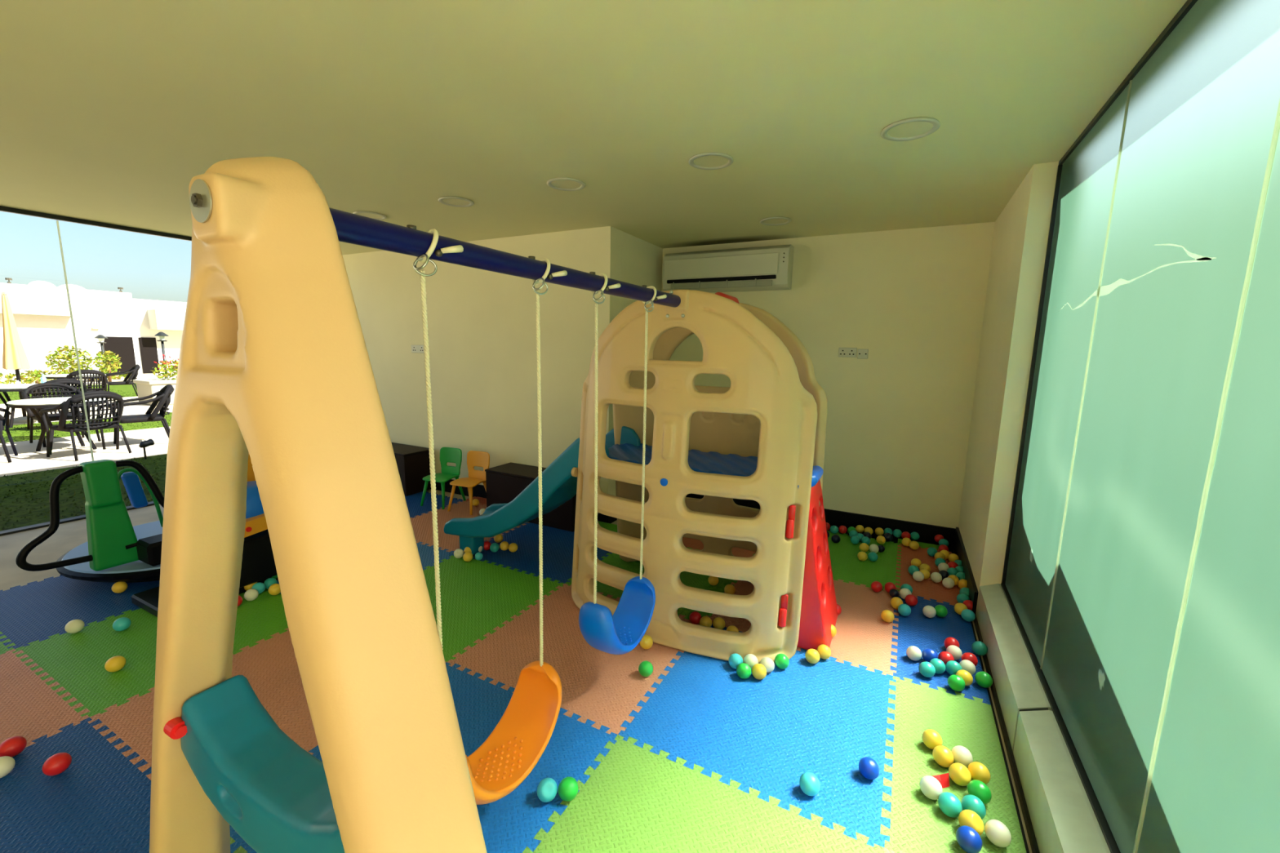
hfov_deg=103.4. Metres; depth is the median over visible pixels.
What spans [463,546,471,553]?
ball
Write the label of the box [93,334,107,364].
lamp post
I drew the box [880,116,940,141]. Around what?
recessed light
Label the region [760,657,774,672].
ball
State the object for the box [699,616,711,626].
ball
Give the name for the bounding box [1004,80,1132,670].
window
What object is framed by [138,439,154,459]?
spotlight
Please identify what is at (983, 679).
ball
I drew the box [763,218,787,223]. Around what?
diffuser
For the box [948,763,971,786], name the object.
ball
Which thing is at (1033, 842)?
trim
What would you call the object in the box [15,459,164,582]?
carousel
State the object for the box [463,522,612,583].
floor mat
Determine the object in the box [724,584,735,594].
ball
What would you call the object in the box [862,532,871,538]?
ball
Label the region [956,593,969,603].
ball
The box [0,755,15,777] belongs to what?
ball
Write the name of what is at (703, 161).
diffuser
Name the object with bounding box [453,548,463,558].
ball
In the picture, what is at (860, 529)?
ball
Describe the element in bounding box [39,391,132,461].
wicker chair
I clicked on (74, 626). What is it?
ball
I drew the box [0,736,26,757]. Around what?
ball
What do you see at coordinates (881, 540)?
ball
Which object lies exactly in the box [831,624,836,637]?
ball
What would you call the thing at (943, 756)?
ball
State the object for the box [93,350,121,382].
bush
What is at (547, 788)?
ball
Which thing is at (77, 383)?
wicker chair
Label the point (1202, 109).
window
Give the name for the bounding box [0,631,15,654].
floor mat
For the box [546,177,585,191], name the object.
recessed light
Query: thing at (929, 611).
ball
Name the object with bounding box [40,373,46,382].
bottle
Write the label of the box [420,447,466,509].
child chair
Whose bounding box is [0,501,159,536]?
trim
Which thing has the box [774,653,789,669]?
ball
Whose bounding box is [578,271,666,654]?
swing
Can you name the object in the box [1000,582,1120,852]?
trim
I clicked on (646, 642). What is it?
ball
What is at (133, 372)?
wicker chair
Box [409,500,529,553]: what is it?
floor mat
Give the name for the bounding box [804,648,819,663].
ball
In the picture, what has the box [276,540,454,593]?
floor mat
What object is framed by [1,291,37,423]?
parasol
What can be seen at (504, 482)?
cube
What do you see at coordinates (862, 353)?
wall socket
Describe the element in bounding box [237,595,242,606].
ball
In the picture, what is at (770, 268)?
air conditioner
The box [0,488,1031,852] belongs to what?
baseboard
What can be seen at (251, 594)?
ball
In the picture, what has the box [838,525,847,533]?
ball
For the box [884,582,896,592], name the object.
ball
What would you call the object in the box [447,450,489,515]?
child chair
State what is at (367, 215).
diffuser
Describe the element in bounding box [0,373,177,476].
ground
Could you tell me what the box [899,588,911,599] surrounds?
ball
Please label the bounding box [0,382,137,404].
lawn
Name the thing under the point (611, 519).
baseboard
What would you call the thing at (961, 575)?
ball
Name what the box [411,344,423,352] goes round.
wall socket
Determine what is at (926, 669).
ball
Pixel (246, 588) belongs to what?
ball
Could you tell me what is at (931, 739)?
ball
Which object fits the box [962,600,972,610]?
ball
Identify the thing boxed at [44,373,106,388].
garden table
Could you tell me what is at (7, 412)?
wicker chair
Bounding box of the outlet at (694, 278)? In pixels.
[666,275,776,283]
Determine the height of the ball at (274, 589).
0.072 m
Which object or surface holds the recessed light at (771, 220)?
in the ceiling
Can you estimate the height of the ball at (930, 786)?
0.072 m
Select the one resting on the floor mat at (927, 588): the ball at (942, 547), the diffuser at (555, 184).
the ball at (942, 547)
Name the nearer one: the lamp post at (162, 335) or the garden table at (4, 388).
the garden table at (4, 388)
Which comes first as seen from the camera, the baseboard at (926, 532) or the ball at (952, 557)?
the ball at (952, 557)
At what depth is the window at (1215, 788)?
1.04 m
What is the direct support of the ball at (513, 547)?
on the floor mat at (557, 544)
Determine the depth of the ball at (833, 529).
4.45 m
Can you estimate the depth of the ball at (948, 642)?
2.72 m
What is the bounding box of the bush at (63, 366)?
[44,345,93,379]
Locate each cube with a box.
[391,442,431,496]
[484,462,576,532]
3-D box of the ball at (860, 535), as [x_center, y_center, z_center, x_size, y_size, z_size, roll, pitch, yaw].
[1.865,0.941,4.290,0.072,0.072,0.071,2,9,9]
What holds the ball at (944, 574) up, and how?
on the floor mat at (927, 588)
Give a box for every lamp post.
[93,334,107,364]
[154,331,168,378]
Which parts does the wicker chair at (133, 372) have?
leg, armrest, armrest, seat, backrest, leg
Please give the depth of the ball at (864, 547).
4.05 m
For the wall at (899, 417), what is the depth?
4.36 m
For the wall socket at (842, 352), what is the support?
attached to the wall at (899, 417)
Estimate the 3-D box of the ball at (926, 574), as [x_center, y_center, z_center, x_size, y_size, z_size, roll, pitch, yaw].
[2.024,1.051,3.599,0.072,0.072,0.071,1,9,0]
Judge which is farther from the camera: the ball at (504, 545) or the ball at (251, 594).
the ball at (504, 545)
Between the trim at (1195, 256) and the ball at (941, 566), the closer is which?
the trim at (1195, 256)
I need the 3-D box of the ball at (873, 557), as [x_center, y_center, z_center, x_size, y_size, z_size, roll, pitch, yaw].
[1.790,1.002,3.889,0.071,0.072,0.072,-5,11,-34]
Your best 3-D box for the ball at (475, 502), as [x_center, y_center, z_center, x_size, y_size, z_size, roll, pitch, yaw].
[-1.641,0.758,5.048,0.071,0.072,0.072,-3,10,-25]
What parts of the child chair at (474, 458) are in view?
leg, seat, leg, backrest, leg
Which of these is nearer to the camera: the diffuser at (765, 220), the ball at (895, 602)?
the ball at (895, 602)
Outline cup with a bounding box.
[14,380,21,385]
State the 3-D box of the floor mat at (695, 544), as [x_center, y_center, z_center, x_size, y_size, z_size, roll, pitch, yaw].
[0.630,0.929,4.518,1.034,0.020,1.034,6,10,27]
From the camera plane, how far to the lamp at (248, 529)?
3.15 m
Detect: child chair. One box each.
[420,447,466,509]
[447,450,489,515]
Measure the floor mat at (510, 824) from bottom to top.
0.020 m
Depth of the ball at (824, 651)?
2.62 m
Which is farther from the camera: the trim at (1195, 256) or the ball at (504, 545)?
the ball at (504, 545)
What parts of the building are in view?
door, door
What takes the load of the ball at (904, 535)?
on the floor mat at (923, 545)
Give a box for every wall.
[342,226,622,496]
[621,231,662,311]
[661,222,995,528]
[958,161,1058,614]
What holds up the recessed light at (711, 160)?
in the ceiling
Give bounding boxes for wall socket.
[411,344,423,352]
[838,347,857,357]
[857,348,868,359]
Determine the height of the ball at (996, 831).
0.072 m
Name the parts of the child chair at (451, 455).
leg, seat, leg, backrest, leg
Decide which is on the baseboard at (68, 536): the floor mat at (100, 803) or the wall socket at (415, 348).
the floor mat at (100, 803)
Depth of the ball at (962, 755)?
1.95 m
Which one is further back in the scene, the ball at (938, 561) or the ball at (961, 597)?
the ball at (938, 561)
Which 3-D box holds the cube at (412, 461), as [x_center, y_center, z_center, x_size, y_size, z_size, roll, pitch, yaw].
[-2.731,0.455,5.636,0.820,0.450,0.380,6,10,27]
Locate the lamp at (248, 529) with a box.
[245,526,252,532]
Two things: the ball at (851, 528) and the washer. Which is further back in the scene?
the ball at (851, 528)
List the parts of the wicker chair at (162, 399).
leg, leg, armrest, armrest, seat, backrest, leg, leg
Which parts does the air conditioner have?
panel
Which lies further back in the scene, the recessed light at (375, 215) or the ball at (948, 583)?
the recessed light at (375, 215)
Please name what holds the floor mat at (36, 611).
on the baseboard at (68, 536)
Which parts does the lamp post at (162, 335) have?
lamp shade, post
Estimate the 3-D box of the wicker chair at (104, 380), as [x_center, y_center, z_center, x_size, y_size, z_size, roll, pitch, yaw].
[-12.737,-0.868,11.633,0.740,0.908,0.658,7,10,33]
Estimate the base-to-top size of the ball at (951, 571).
0.072 m
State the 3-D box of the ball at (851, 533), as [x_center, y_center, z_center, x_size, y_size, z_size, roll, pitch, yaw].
[1.841,0.930,4.359,0.071,0.071,0.072,4,9,17]
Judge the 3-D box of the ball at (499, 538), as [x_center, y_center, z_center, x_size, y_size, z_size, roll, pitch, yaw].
[-1.153,0.910,4.119,0.072,0.072,0.072,1,9,-4]
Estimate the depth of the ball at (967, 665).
2.51 m
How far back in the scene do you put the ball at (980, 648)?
2.68 m
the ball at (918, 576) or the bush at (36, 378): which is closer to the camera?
the ball at (918, 576)
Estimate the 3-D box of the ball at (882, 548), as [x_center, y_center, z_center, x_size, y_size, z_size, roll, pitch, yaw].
[1.940,0.983,4.073,0.058,0.058,0.058,-1,9,-16]
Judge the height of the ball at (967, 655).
0.071 m
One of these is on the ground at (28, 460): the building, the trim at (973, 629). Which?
the building
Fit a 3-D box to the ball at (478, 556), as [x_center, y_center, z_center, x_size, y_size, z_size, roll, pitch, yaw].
[-1.203,0.969,3.777,0.057,0.058,0.058,-3,10,-26]
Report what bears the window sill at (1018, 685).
attached to the wall at (1021, 230)
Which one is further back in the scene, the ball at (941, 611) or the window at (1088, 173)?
the ball at (941, 611)
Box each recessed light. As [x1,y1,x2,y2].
[352,210,386,219]
[438,195,474,207]
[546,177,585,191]
[688,151,733,169]
[760,217,791,225]
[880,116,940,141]
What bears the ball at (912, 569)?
on the floor mat at (927, 588)
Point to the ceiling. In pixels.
(110, 110)
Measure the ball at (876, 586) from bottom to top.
0.072 m
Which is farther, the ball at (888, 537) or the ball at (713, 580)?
the ball at (888, 537)
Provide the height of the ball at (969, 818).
0.072 m
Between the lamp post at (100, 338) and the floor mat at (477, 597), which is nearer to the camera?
the floor mat at (477, 597)
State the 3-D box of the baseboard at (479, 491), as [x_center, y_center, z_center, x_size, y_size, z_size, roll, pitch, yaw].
[-2.111,0.649,5.568,4.115,0.150,0.014,6,10,27]
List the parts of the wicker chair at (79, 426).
leg, armrest, leg, seat, backrest, leg, armrest, leg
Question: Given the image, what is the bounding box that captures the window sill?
[1013,710,1110,852]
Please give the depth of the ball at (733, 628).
2.79 m
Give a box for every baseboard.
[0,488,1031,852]
[435,479,608,523]
[608,515,617,523]
[685,493,955,546]
[953,527,978,613]
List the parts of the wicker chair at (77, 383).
leg, backrest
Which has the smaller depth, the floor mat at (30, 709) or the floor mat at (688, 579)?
the floor mat at (30, 709)
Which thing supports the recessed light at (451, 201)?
in the ceiling
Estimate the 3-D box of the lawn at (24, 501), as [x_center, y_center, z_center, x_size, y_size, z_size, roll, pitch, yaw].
[-5.816,0.578,5.988,2.650,0.031,13.000,6,10,27]
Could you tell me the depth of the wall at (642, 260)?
4.77 m
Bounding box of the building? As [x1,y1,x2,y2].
[0,277,186,377]
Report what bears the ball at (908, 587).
on the floor mat at (927, 588)
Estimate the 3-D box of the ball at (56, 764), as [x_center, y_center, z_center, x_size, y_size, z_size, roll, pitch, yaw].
[-2.141,1.240,1.858,0.072,0.072,0.072,3,9,12]
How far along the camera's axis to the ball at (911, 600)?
3.19 m
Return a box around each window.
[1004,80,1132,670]
[1042,0,1279,852]
[1137,128,1279,852]
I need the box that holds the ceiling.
[0,0,1186,254]
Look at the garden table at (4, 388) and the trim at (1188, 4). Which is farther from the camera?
the garden table at (4, 388)
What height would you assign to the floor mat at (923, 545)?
0.020 m
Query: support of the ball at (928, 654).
on the floor mat at (918, 630)
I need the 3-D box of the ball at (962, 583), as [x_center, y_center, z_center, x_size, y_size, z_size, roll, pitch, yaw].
[2.205,1.078,3.446,0.071,0.072,0.072,2,9,4]
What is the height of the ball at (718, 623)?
0.072 m
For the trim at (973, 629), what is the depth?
2.00 m
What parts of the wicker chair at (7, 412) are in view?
armrest, leg, leg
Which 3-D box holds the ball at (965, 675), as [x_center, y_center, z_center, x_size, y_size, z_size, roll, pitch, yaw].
[1.572,1.219,2.452,0.071,0.072,0.072,4,9,17]
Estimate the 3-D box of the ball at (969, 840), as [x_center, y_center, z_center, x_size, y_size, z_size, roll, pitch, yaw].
[1.063,1.336,1.635,0.071,0.072,0.072,6,10,30]
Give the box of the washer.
[189,178,212,222]
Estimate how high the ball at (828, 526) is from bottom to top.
0.072 m
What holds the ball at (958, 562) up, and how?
on the floor mat at (927, 588)
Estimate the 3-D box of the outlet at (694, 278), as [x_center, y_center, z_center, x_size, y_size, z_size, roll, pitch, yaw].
[0.740,-1.381,4.746,1.065,0.034,0.024,6,10,27]
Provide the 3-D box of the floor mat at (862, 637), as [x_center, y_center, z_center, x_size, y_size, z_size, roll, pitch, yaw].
[1.049,1.143,3.184,1.034,0.020,1.034,6,10,27]
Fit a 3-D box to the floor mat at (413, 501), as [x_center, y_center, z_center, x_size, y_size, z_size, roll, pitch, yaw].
[-2.489,0.793,5.017,1.034,0.020,1.034,6,10,27]
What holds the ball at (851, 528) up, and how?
on the floor mat at (846, 565)
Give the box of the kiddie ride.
[131,453,278,617]
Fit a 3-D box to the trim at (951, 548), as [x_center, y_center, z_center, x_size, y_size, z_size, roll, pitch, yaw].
[1.357,0.909,4.793,2.783,0.003,0.279,6,10,27]
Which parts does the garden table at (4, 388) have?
leg, leg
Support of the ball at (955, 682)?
on the floor mat at (918, 630)
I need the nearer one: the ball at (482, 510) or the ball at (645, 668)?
the ball at (645, 668)
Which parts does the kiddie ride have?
seat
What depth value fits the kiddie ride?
3.21 m
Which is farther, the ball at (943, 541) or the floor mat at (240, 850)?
the ball at (943, 541)
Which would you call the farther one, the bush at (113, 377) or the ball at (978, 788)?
the bush at (113, 377)
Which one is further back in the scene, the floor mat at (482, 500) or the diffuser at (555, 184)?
the floor mat at (482, 500)
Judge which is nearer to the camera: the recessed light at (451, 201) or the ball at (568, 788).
the ball at (568, 788)
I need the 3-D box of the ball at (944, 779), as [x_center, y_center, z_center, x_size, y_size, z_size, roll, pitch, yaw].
[1.117,1.314,1.886,0.076,0.040,0.050,1,9,-1]
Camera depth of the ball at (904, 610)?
3.07 m
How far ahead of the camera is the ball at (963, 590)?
3.31 m
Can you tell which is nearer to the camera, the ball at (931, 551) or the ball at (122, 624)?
the ball at (122, 624)
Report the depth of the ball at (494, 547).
3.90 m
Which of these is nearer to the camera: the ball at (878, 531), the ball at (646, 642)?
the ball at (646, 642)
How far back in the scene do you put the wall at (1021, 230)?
3.00 m
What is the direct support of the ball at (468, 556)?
on the floor mat at (477, 597)
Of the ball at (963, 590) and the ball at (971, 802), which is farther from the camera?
the ball at (963, 590)
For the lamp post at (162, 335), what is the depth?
19.12 m
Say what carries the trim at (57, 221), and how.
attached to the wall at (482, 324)
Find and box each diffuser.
[356,213,382,217]
[442,198,470,204]
[551,179,581,188]
[693,155,728,167]
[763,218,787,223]
[887,121,933,137]
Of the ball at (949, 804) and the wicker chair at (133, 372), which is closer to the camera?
the ball at (949, 804)
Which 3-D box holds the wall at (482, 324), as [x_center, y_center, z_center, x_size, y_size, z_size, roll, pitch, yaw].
[-2.045,-0.585,5.478,4.100,2.620,0.200,6,10,27]
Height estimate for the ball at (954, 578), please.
0.072 m
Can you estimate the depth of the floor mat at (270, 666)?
2.23 m
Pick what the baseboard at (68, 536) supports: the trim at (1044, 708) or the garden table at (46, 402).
the trim at (1044, 708)
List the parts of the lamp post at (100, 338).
lamp shade, post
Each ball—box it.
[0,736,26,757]
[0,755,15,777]
[41,752,71,776]
[64,619,84,633]
[104,655,125,672]
[111,581,128,593]
[112,617,131,631]
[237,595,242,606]
[244,582,257,591]
[244,588,258,600]
[251,582,265,594]
[263,577,277,589]
[268,583,280,595]
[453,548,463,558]
[462,551,473,561]
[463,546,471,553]
[472,498,479,506]
[475,552,482,559]
[479,508,485,515]
[484,541,491,550]
[489,542,499,552]
[493,533,502,542]
[499,541,509,551]
[508,542,517,552]
[537,777,557,802]
[558,777,578,801]
[638,661,653,676]
[639,635,653,649]
[688,611,701,624]
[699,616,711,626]
[707,576,718,586]
[712,617,724,629]
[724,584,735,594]
[726,625,738,631]
[728,653,742,669]
[736,662,751,679]
[743,653,758,669]
[751,663,766,679]
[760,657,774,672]
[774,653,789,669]
[799,772,820,796]
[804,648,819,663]
[816,644,831,659]
[826,522,830,530]
[830,525,838,533]
[831,534,840,542]
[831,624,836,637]
[836,604,841,615]
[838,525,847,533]
[847,526,856,533]
[848,530,857,537]
[850,535,859,544]
[855,524,864,533]
[855,533,863,542]
[857,551,867,560]
[858,756,879,779]
[859,542,869,551]
[861,536,870,544]
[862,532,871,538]
[863,527,872,534]
[867,551,878,561]
[869,544,879,552]
[871,581,882,592]
[875,527,884,535]
[875,535,885,544]
[878,545,884,552]
[880,609,894,622]
[883,528,892,534]
[883,533,893,541]
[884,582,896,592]
[888,588,898,597]
[890,596,902,608]
[893,528,902,537]
[897,604,911,616]
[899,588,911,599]
[900,583,912,593]
[901,531,911,538]
[902,537,911,546]
[905,594,917,606]
[906,645,921,661]
[907,564,919,575]
[909,541,919,550]
[910,532,919,540]
[911,558,921,568]
[912,571,924,582]
[918,661,935,677]
[919,563,930,572]
[919,568,930,579]
[920,775,942,799]
[922,605,936,617]
[922,648,937,662]
[922,728,942,749]
[927,546,937,556]
[929,657,945,674]
[930,572,942,582]
[932,745,954,767]
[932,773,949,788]
[934,534,944,542]
[934,551,945,559]
[934,557,946,566]
[934,604,947,617]
[937,562,949,571]
[937,651,954,664]
[937,791,962,817]
[938,538,948,546]
[938,544,948,551]
[938,570,949,580]
[940,550,949,559]
[942,577,954,588]
[943,637,959,648]
[945,660,962,675]
[946,567,958,575]
[946,644,962,660]
[947,553,959,561]
[947,561,958,568]
[947,574,959,585]
[947,675,965,691]
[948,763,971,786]
[951,745,973,767]
[954,560,961,566]
[954,603,967,614]
[955,565,963,572]
[955,572,964,580]
[955,670,973,686]
[955,825,982,852]
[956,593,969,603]
[957,579,966,588]
[958,809,983,835]
[959,587,968,596]
[959,659,975,675]
[960,608,975,622]
[960,652,977,666]
[961,794,986,819]
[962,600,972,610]
[967,761,990,784]
[967,779,991,804]
[971,640,987,655]
[974,671,992,688]
[984,819,1011,847]
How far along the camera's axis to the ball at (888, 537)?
4.29 m
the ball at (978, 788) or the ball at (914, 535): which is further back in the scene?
the ball at (914, 535)
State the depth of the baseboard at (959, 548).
3.50 m
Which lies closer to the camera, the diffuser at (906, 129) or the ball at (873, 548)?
the diffuser at (906, 129)
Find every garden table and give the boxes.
[0,383,56,427]
[6,396,105,454]
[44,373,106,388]
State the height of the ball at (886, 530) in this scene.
0.072 m
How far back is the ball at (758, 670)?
2.45 m
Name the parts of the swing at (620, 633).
seat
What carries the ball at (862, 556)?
on the floor mat at (846, 565)
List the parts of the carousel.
rail, seat, floor rail, seat, rail, seat frame, seat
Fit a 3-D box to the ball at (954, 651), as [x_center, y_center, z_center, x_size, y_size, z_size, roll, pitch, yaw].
[1.651,1.189,2.659,0.072,0.072,0.071,-4,10,-29]
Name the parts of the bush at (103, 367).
stem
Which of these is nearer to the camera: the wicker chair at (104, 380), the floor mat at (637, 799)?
the floor mat at (637, 799)
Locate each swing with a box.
[406,224,567,804]
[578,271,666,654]
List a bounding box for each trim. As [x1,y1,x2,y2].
[0,205,191,240]
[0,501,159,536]
[56,220,93,461]
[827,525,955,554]
[970,621,1029,852]
[973,613,1039,852]
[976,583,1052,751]
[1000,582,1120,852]
[1001,164,1062,583]
[1013,707,1048,750]
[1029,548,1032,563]
[1058,0,1197,164]
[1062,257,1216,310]
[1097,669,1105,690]
[1153,243,1211,260]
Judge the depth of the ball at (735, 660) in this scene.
2.53 m
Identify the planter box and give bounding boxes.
[133,354,178,404]
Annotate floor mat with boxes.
[0,574,159,648]
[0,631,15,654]
[0,648,90,747]
[0,717,151,852]
[12,588,288,716]
[87,627,446,780]
[229,662,617,852]
[230,836,247,852]
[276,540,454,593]
[404,491,463,517]
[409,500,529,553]
[422,555,564,662]
[447,583,699,734]
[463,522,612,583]
[466,496,486,506]
[522,734,884,852]
[564,546,737,619]
[598,520,617,532]
[617,623,896,847]
[682,537,755,557]
[706,578,899,675]
[752,530,901,591]
[880,675,1026,852]
[884,848,905,852]
[889,592,991,705]
[895,543,960,605]
[897,538,939,549]
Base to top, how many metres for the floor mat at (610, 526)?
0.020 m
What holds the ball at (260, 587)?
on the floor mat at (77, 661)
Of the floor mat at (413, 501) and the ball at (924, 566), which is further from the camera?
the floor mat at (413, 501)
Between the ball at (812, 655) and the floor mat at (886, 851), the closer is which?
the floor mat at (886, 851)
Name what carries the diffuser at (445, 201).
attached to the recessed light at (451, 201)
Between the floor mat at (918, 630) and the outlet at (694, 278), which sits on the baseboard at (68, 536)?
the floor mat at (918, 630)
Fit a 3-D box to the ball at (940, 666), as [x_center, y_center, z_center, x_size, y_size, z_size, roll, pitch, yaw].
[1.493,1.204,2.541,0.071,0.072,0.072,6,10,30]
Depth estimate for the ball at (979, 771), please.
1.88 m
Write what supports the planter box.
on the ground at (28, 460)
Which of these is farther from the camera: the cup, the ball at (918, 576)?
the cup
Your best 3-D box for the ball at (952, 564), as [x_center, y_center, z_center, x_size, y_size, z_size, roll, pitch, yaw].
[2.311,1.035,3.737,0.071,0.072,0.072,-1,9,-15]
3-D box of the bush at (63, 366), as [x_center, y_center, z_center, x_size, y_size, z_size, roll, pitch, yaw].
[-21.231,-2.337,18.846,1.532,1.397,1.261,6,10,27]
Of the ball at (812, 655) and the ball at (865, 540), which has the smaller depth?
the ball at (812, 655)
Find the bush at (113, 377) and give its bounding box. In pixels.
[88,369,130,382]
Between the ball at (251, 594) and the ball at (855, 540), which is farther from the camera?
the ball at (855, 540)
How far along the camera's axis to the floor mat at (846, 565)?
3.85 m
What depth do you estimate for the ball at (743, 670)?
2.45 m
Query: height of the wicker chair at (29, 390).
0.908 m
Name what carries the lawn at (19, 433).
on the ground at (28, 460)
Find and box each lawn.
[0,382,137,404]
[0,412,172,443]
[0,453,167,531]
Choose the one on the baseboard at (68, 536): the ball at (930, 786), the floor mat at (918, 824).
the floor mat at (918, 824)
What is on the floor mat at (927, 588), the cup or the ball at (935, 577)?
the ball at (935, 577)
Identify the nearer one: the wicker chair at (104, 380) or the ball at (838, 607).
the ball at (838, 607)
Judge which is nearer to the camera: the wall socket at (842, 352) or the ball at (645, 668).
the ball at (645, 668)
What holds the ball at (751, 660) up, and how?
on the floor mat at (821, 718)
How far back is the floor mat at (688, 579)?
3.49 m
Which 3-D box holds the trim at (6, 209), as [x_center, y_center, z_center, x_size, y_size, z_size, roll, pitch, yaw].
[-5.588,-1.751,2.936,0.040,0.395,7.240,6,10,27]
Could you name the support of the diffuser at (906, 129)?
attached to the recessed light at (913, 128)
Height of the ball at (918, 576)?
0.072 m
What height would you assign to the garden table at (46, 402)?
0.737 m
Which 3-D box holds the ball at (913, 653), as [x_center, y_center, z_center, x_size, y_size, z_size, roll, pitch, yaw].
[1.433,1.187,2.645,0.071,0.072,0.072,6,10,28]
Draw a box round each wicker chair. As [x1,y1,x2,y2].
[0,407,17,462]
[21,378,90,431]
[21,382,101,447]
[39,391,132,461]
[64,369,109,408]
[105,364,140,399]
[108,384,173,448]
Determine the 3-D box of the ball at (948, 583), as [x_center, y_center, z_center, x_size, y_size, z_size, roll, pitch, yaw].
[2.114,1.073,3.467,0.072,0.072,0.071,3,9,14]
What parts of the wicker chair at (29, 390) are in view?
armrest, leg, leg, backrest, seat, leg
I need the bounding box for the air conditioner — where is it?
[662,244,794,292]
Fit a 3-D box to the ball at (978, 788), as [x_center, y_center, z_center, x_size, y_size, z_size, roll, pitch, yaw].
[1.217,1.311,1.814,0.072,0.072,0.071,-1,9,-12]
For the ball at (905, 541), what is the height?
0.072 m
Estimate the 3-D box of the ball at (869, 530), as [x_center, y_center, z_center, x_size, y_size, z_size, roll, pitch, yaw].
[2.008,0.920,4.445,0.072,0.072,0.071,-4,10,-31]
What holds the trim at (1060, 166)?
attached to the wall at (1021, 230)
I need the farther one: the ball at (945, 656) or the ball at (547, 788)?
the ball at (945, 656)
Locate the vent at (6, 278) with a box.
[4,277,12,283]
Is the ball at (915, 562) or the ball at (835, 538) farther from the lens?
the ball at (835, 538)
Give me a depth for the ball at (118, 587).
3.17 m
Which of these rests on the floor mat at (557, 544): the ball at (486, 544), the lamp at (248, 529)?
the ball at (486, 544)
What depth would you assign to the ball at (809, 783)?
1.81 m
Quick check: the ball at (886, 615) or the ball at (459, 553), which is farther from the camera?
the ball at (459, 553)
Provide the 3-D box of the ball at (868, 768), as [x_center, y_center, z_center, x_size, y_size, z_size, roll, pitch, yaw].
[0.864,1.290,1.909,0.072,0.072,0.071,0,9,-5]
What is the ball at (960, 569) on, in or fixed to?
on the floor mat at (927, 588)
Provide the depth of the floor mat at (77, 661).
2.59 m
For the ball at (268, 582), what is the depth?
3.25 m
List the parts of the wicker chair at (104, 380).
backrest, seat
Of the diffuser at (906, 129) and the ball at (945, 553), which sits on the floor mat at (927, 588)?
the ball at (945, 553)
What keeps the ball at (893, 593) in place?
on the floor mat at (862, 637)
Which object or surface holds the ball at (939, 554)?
on the floor mat at (927, 588)
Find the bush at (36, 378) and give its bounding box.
[0,368,70,384]
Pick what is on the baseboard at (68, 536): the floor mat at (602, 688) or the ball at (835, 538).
the floor mat at (602, 688)
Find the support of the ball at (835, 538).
on the floor mat at (846, 565)
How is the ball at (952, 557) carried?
on the floor mat at (927, 588)
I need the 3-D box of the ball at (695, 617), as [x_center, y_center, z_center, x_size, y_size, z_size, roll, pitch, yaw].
[0.324,1.118,2.954,0.072,0.072,0.071,-3,10,-27]
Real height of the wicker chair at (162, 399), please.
0.908 m
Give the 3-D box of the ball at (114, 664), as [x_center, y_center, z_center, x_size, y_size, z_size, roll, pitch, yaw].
[-2.527,1.144,2.436,0.071,0.072,0.072,2,9,5]
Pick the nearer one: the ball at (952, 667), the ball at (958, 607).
the ball at (952, 667)
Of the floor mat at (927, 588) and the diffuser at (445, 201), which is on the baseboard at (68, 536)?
the floor mat at (927, 588)
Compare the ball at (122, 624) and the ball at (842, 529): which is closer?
the ball at (122, 624)
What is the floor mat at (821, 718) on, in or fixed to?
on the baseboard at (68, 536)
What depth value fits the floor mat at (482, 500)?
5.25 m
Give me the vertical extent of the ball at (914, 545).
0.072 m
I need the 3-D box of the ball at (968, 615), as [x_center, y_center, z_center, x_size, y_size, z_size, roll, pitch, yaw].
[1.972,1.136,3.041,0.071,0.072,0.072,2,9,7]

